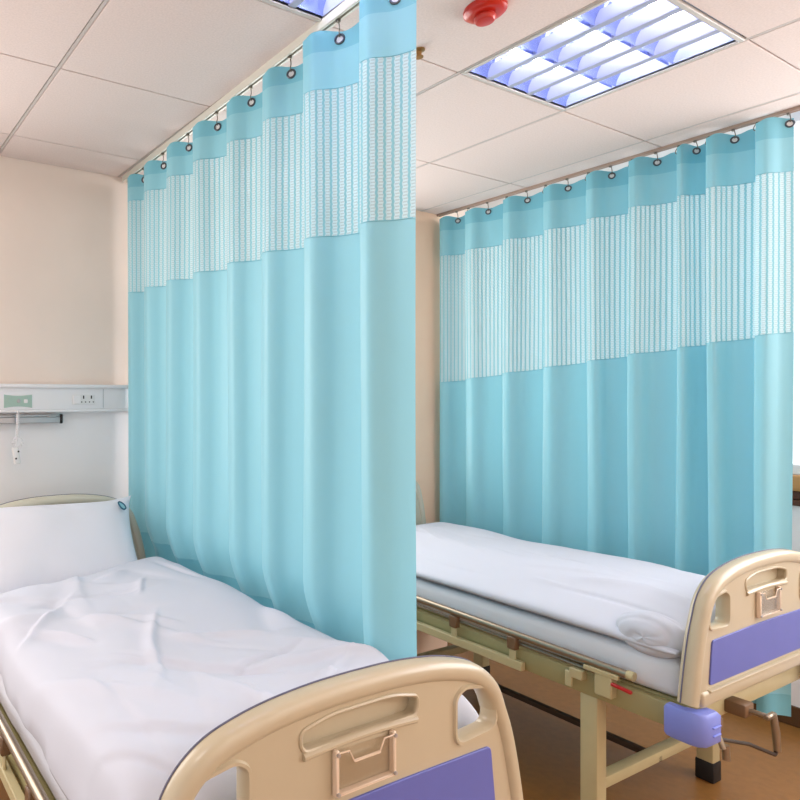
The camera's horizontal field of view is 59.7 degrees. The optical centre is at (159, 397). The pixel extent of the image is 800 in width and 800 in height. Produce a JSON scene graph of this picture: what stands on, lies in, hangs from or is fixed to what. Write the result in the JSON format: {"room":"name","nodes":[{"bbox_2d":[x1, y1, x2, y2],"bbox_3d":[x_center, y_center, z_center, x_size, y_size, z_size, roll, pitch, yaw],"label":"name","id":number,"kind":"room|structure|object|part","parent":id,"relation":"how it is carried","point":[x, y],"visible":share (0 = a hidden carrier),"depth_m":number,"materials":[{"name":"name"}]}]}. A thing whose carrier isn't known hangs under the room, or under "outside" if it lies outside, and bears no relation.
{"room":"hospital room","nodes":[
{"label":"hospital room","id":0,"kind":"room"},
{"bbox_2d":[0,411,128,503],"bbox_3d":[-0.609,0.785,3.070,6.600,1.570,0.104,0,0,-28],"label":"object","id":1,"kind":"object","parent":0,"point":[86,453],"depth_m":3.09,"materials":[{"name":"white paint"}]},
{"bbox_2d":[0,414,62,423],"bbox_3d":[-1.974,0.100,2.257,3.386,0.045,0.054,0,0,-28],"label":"rail","id":2,"kind":"object","parent":1,"relation":"attached to","point":[53,418],"visible":1,"depth_m":2.96,"materials":[{"name":"silver metal"}]},
{"bbox_2d":[0,384,127,412],"bbox_3d":[-1.092,0.001,2.721,5.380,0.134,0.060,0,0,-28],"label":"bedhead trunking","id":3,"kind":"object","parent":1,"relation":"attached to","point":[24,398],"visible":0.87,"depth_m":3.03,"materials":[{"name":"white plastic"}]},
{"bbox_2d":[11,410,23,464],"bbox_3d":[-0.661,0.181,2.899,0.054,0.250,0.050,0,0,28],"label":"handset","id":4,"kind":"object","parent":3,"relation":"hanging from","point":[15,450],"visible":1,"depth_m":2.89,"materials":[{"name":"white plastic"}]},
{"bbox_3d":[-0.661,0.143,2.910,0.058,0.175,0.049,0,0,-28],"label":"cord","id":5,"kind":"part","parent":4,"relation":"part of","materials":[{"name":"white plastic"}]},
{"bbox_3d":[-0.660,0.015,2.932,0.132,0.062,0.005,0,0,-28],"label":"call panel","id":6,"kind":"part","parent":3,"relation":"part of","materials":[{"name":"green plastic"}]},
{"bbox_2d":[73,396,80,403],"bbox_3d":[-0.405,0.008,3.064,0.039,0.040,0.004,0,0,-28],"label":"switch","id":7,"kind":"object","parent":3,"relation":"attached to","point":[76,399],"depth_m":3.06,"materials":[{"name":"white plastic"}]},
{"bbox_3d":[-0.374,0.008,3.084,0.120,0.048,0.004,0,0,-28],"label":"socket plate","id":8,"kind":"part","parent":3,"relation":"part of","materials":[{"name":"white plastic"}]},
{"bbox_2d":[0,156,473,384],"bbox_3d":[-0.610,-0.745,3.072,6.600,1.490,0.100,0,0,-28],"label":"wall","id":9,"kind":"structure","parent":0,"point":[64,231],"depth_m":3.09,"materials":[{"name":"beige paint"}]},
{"bbox_2d":[0,0,799,213],"bbox_3d":[0.230,-1.137,0.596,5.738,0.015,5.058,0,0,-28],"label":"ceiling","id":10,"kind":"structure","parent":0,"point":[143,70],"depth_m":2.28,"materials":[{"name":"tile"}]},
{"bbox_2d":[122,0,359,182],"bbox_3d":[0.753,-1.115,1.371,0.030,0.030,4.142,0,0,-27],"label":"rail","id":11,"kind":"object","parent":10,"relation":"attached to","point":[347,7],"visible":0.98,"depth_m":2.18,"materials":[{"name":"white metal"}]},
{"bbox_2d":[127,0,416,660],"bbox_3d":[0.256,-0.158,2.395,0.154,1.925,1.752,0,0,-27],"label":"privacy curtain","id":12,"kind":"object","parent":11,"relation":"hanging from","point":[272,251],"visible":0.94,"depth_m":2.03,"materials":[{"name":"teal fabric"}]},
{"bbox_3d":[0.234,-0.711,2.384,0.099,0.490,1.749,0,0,-27],"label":"panel","id":13,"kind":"part","parent":12,"relation":"part of","materials":[{"name":"fabric"}]},
{"bbox_2d":[128,217,416,660],"bbox_3d":[0.249,0.126,2.391,0.154,1.277,1.752,0,0,-28],"label":"drape","id":14,"kind":"object","parent":12,"relation":"hanging from","point":[272,416],"depth_m":2.03,"materials":[{"name":"teal fabric"}]},
{"bbox_2d":[260,0,344,21],"bbox_3d":[0.349,-1.183,1.508,0.612,0.114,0.555,0,0,-28],"label":"ceiling light","id":15,"kind":"object","parent":10,"relation":"attached to","point":[315,10],"visible":0.72,"depth_m":1.84,"materials":[{"name":"white metal"}]},
{"bbox_3d":[0.504,-1.153,1.590,0.026,0.045,0.527,0,0,-28],"label":"blade","id":16,"kind":"part","parent":15,"relation":"part of","materials":[{"name":"blue"}]},
{"bbox_2d":[0,0,799,210],"bbox_3d":[0.721,-1.135,0.807,4.351,0.009,5.150,0,0,-28],"label":"trim","id":17,"kind":"structure","parent":10,"relation":"attached to","point":[104,2],"depth_m":2.33,"materials":[{"name":"beige metal"}]},
{"bbox_2d":[416,47,424,59],"bbox_3d":[0.841,-1.117,2.044,0.036,0.027,0.036,0,0,-28],"label":"sprinkler","id":18,"kind":"object","parent":10,"relation":"attached to","point":[419,50],"visible":0.85,"depth_m":2.04,"materials":[{"name":"gold metal"}]},
{"bbox_2d":[463,0,507,26],"bbox_3d":[0.941,-1.108,1.823,0.116,0.044,0.116,0,0,-28],"label":"detector","id":19,"kind":"object","parent":10,"relation":"attached to","point":[480,13],"visible":1,"depth_m":1.80,"materials":[{"name":"red plastic"}]},
{"bbox_2d":[461,0,744,110],"bbox_3d":[1.445,-1.183,2.089,0.612,0.114,0.555,0,0,-28],"label":"ceiling light","id":20,"kind":"object","parent":10,"relation":"attached to","point":[606,47],"visible":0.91,"depth_m":2.08,"materials":[{"name":"white metal"}]},
{"bbox_3d":[1.290,-1.153,2.007,0.026,0.045,0.527,0,0,-28],"label":"blade","id":21,"kind":"part","parent":20,"relation":"part of","materials":[{"name":"blue"}]},
{"bbox_3d":[1.393,-1.153,2.061,0.026,0.045,0.527,0,0,-28],"label":"blade","id":22,"kind":"part","parent":20,"relation":"part of","materials":[{"name":"blue"}]},
{"bbox_3d":[1.497,-1.153,2.116,0.026,0.045,0.527,0,0,-28],"label":"blade","id":23,"kind":"part","parent":20,"relation":"part of","materials":[{"name":"blue"}]},
{"bbox_3d":[1.600,-1.153,2.171,0.026,0.045,0.527,0,0,-28],"label":"blade","id":24,"kind":"part","parent":20,"relation":"part of","materials":[{"name":"blue"}]},
{"bbox_2d":[437,105,799,216],"bbox_3d":[2.615,-1.123,2.188,0.028,0.015,3.840,0,0,-28],"label":"rail","id":25,"kind":"object","parent":10,"relation":"attached to","point":[797,108],"visible":1,"depth_m":2.95,"materials":[{"name":"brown metal"}]},
{"bbox_2d":[439,112,794,716],"bbox_3d":[2.090,0.063,3.160,0.112,2.384,1.600,0,0,-28],"label":"privacy curtain","id":26,"kind":"object","parent":25,"relation":"hanging from","point":[617,347],"visible":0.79,"depth_m":2.89,"materials":[{"name":"teal fabric"}]},
{"bbox_3d":[2.090,-0.490,3.161,0.108,0.802,1.594,0,0,-28],"label":"panel","id":27,"kind":"part","parent":26,"relation":"part of","materials":[{"name":"fabric"}]},
{"bbox_2d":[440,332,793,694],"bbox_3d":[2.089,0.456,3.162,0.109,1.428,1.596,0,0,-28],"label":"drape","id":28,"kind":"object","parent":26,"relation":"hanging from","point":[676,452],"depth_m":2.90,"materials":[{"name":"teal fabric"}]},
{"bbox_2d":[0,642,799,799],"bbox_3d":[0.596,1.610,0.797,6.600,0.080,5.250,0,0,-28],"label":"floor","id":29,"kind":"structure","parent":0,"point":[547,745],"depth_m":2.77,"materials":[{"name":"brown plastic"}]},
{"bbox_2d":[0,494,522,799],"bbox_3d":[-0.025,0.998,1.958,1.001,1.143,1.889,0,0,-28],"label":"hospital bed","id":30,"kind":"object","parent":29,"relation":"on","point":[387,730],"visible":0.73,"depth_m":1.22,"materials":[{"name":"beige plastic"}]},
{"bbox_3d":[-0.411,0.922,1.704,0.032,0.067,1.280,0,0,-28],"label":"rail","id":31,"kind":"part","parent":30,"relation":"part of","materials":[{"name":"beige metal"}]},
{"bbox_2d":[0,674,66,799],"bbox_3d":[-0.038,0.896,1.984,0.849,0.128,1.685,0,0,-28],"label":"mattress","id":32,"kind":"object","parent":30,"relation":"on","point":[30,742],"visible":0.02,"depth_m":1.64,"materials":[{"name":"white fabric"}]},
{"bbox_2d":[0,496,136,593],"bbox_3d":[-0.436,0.625,2.593,0.766,0.365,0.275,0,0,-22],"label":"pillow","id":33,"kind":"object","parent":32,"relation":"on","point":[40,544],"visible":0.81,"depth_m":2.56,"materials":[{"name":"white fabric"}]},
{"bbox_2d":[0,556,478,799],"bbox_3d":[-0.011,0.748,1.887,0.938,0.216,1.522,0,0,-31],"label":"duvet","id":34,"kind":"object","parent":32,"relation":"on","point":[115,673],"visible":0.76,"depth_m":1.63,"materials":[{"name":"white fabric"}]},
{"bbox_3d":[-0.455,0.639,2.769,0.898,0.423,0.051,0,0,-28],"label":"headboard","id":35,"kind":"part","parent":30,"relation":"part of","materials":[{"name":"beige plastic"}]},
{"bbox_3d":[0.375,0.737,1.203,0.998,0.423,0.054,0,0,-28],"label":"footboard","id":36,"kind":"part","parent":30,"relation":"part of","materials":[{"name":"beige plastic"}]},
{"bbox_3d":[0.383,0.818,1.188,0.781,0.141,0.005,0,0,-28],"label":"colour panel","id":37,"kind":"part","parent":30,"relation":"part of","materials":[{"name":"purple plastic"}]},
{"bbox_2d":[416,481,799,799],"bbox_3d":[1.679,0.998,2.841,1.001,1.143,1.759,0,0,-27],"label":"hospital bed","id":38,"kind":"object","parent":29,"relation":"on","point":[750,650],"visible":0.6,"depth_m":2.14,"materials":[{"name":"beige plastic"}]},
{"bbox_3d":[1.293,0.639,3.602,0.640,0.423,0.051,0,0,-27],"label":"headboard","id":39,"kind":"part","parent":38,"relation":"part of","materials":[{"name":"beige plastic"}]},
{"bbox_3d":[1.794,1.270,3.516,0.060,0.451,0.058,0,0,-27],"label":"leg","id":40,"kind":"part","parent":38,"relation":"part of","materials":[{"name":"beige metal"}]},
{"bbox_3d":[1.289,0.922,2.594,0.032,0.067,1.150,0,0,-27],"label":"rail","id":41,"kind":"part","parent":38,"relation":"part of","materials":[{"name":"beige metal"}]},
{"bbox_2d":[416,576,680,696],"bbox_3d":[1.666,0.896,2.867,0.850,0.127,1.555,0,0,-27],"label":"mattress","id":42,"kind":"object","parent":38,"relation":"on","point":[659,674],"visible":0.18,"depth_m":2.32,"materials":[{"name":"white fabric"}]},
{"bbox_2d":[416,522,714,658],"bbox_3d":[1.639,0.768,2.826,0.819,0.170,1.531,0,0,-27],"label":"duvet","id":43,"kind":"object","parent":42,"relation":"on","point":[644,605],"visible":0.77,"depth_m":2.49,"materials":[{"name":"white fabric"}]},
{"bbox_3d":[1.533,1.270,2.229,0.060,0.451,0.058,0,0,-27],"label":"leg","id":44,"kind":"part","parent":38,"relation":"part of","materials":[{"name":"beige metal"}]},
{"bbox_3d":[1.531,0.964,2.090,0.012,0.018,0.063,0,0,-27],"label":"latch lever","id":45,"kind":"part","parent":38,"relation":"part of","materials":[{"name":"red plastic"}]},
{"bbox_3d":[2.260,1.270,2.598,0.060,0.451,0.058,0,0,-27],"label":"leg","id":46,"kind":"part","parent":38,"relation":"part of","materials":[{"name":"beige metal"}]},
{"bbox_3d":[1.732,1.062,1.956,0.030,0.106,0.060,0,0,-27],"label":"crank handle","id":47,"kind":"part","parent":38,"relation":"part of","materials":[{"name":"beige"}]},
{"bbox_3d":[2.037,0.737,2.137,0.998,0.423,0.054,0,0,-27],"label":"footboard","id":48,"kind":"part","parent":38,"relation":"part of","materials":[{"name":"beige plastic"}]},
{"bbox_3d":[1.861,1.104,1.995,0.234,0.080,0.015,0,0,-9],"label":"crank rod","id":49,"kind":"part","parent":38,"relation":"part of","materials":[{"name":"brown"}]},
{"bbox_3d":[2.044,0.818,2.122,0.781,0.141,0.005,0,0,-27],"label":"colour panel","id":50,"kind":"part","parent":38,"relation":"part of","materials":[{"name":"purple plastic"}]},
{"bbox_3d":[1.937,1.068,2.036,0.066,0.125,0.092,0,0,-27],"label":"crank handle","id":51,"kind":"part","parent":38,"relation":"part of","materials":[{"name":"silver"}]},
{"bbox_2d":[415,210,446,653],"bbox_3d":[1.552,0.220,3.978,0.370,2.700,0.316,0,0,-28],"label":"wall pier","id":52,"kind":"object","parent":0,"point":[427,290],"visible":0.14,"depth_m":3.84,"materials":[{"name":"paint"}]},
{"bbox_2d":[791,506,799,707],"bbox_3d":[3.467,0.040,2.319,0.100,3.060,5.250,0,0,-28],"label":"wall","id":53,"kind":"structure","parent":0,"point":[795,686],"depth_m":3.02,"materials":[{"name":"white paint"}]},
{"bbox_2d":[474,111,799,505],"bbox_3d":[3.482,-0.432,2.271,0.120,1.895,5.150,0,0,-28],"label":"window","id":54,"kind":"structure","parent":53,"relation":"in","point":[796,115],"depth_m":3.07,"materials":[{"name":"white"}]},
{"bbox_3d":[3.482,0.407,2.271,0.120,0.075,5.150,0,0,-28],"label":"sill","id":55,"kind":"part","parent":54,"relation":"part of","materials":[{"name":"brown wood"}]},
{"bbox_3d":[3.485,0.480,2.272,0.114,0.070,5.150,0,0,-28],"label":"sill moulding","id":56,"kind":"part","parent":54,"relation":"part of","materials":[{"name":"brown wood"}]},
{"bbox_3d":[3.515,-0.505,2.288,0.005,1.750,5.150,0,0,-28],"label":"pane","id":57,"kind":"part","parent":54,"relation":"part of","materials":[{"name":"white"}]},
{"bbox_2d":[753,703,799,727],"bbox_3d":[3.440,1.522,2.248,0.015,0.095,5.150,0,0,-28],"label":"baseboard","id":58,"kind":"structure","parent":53,"relation":"attached to","point":[794,720],"depth_m":3.01,"materials":[{"name":"brown wood"}]}
]}

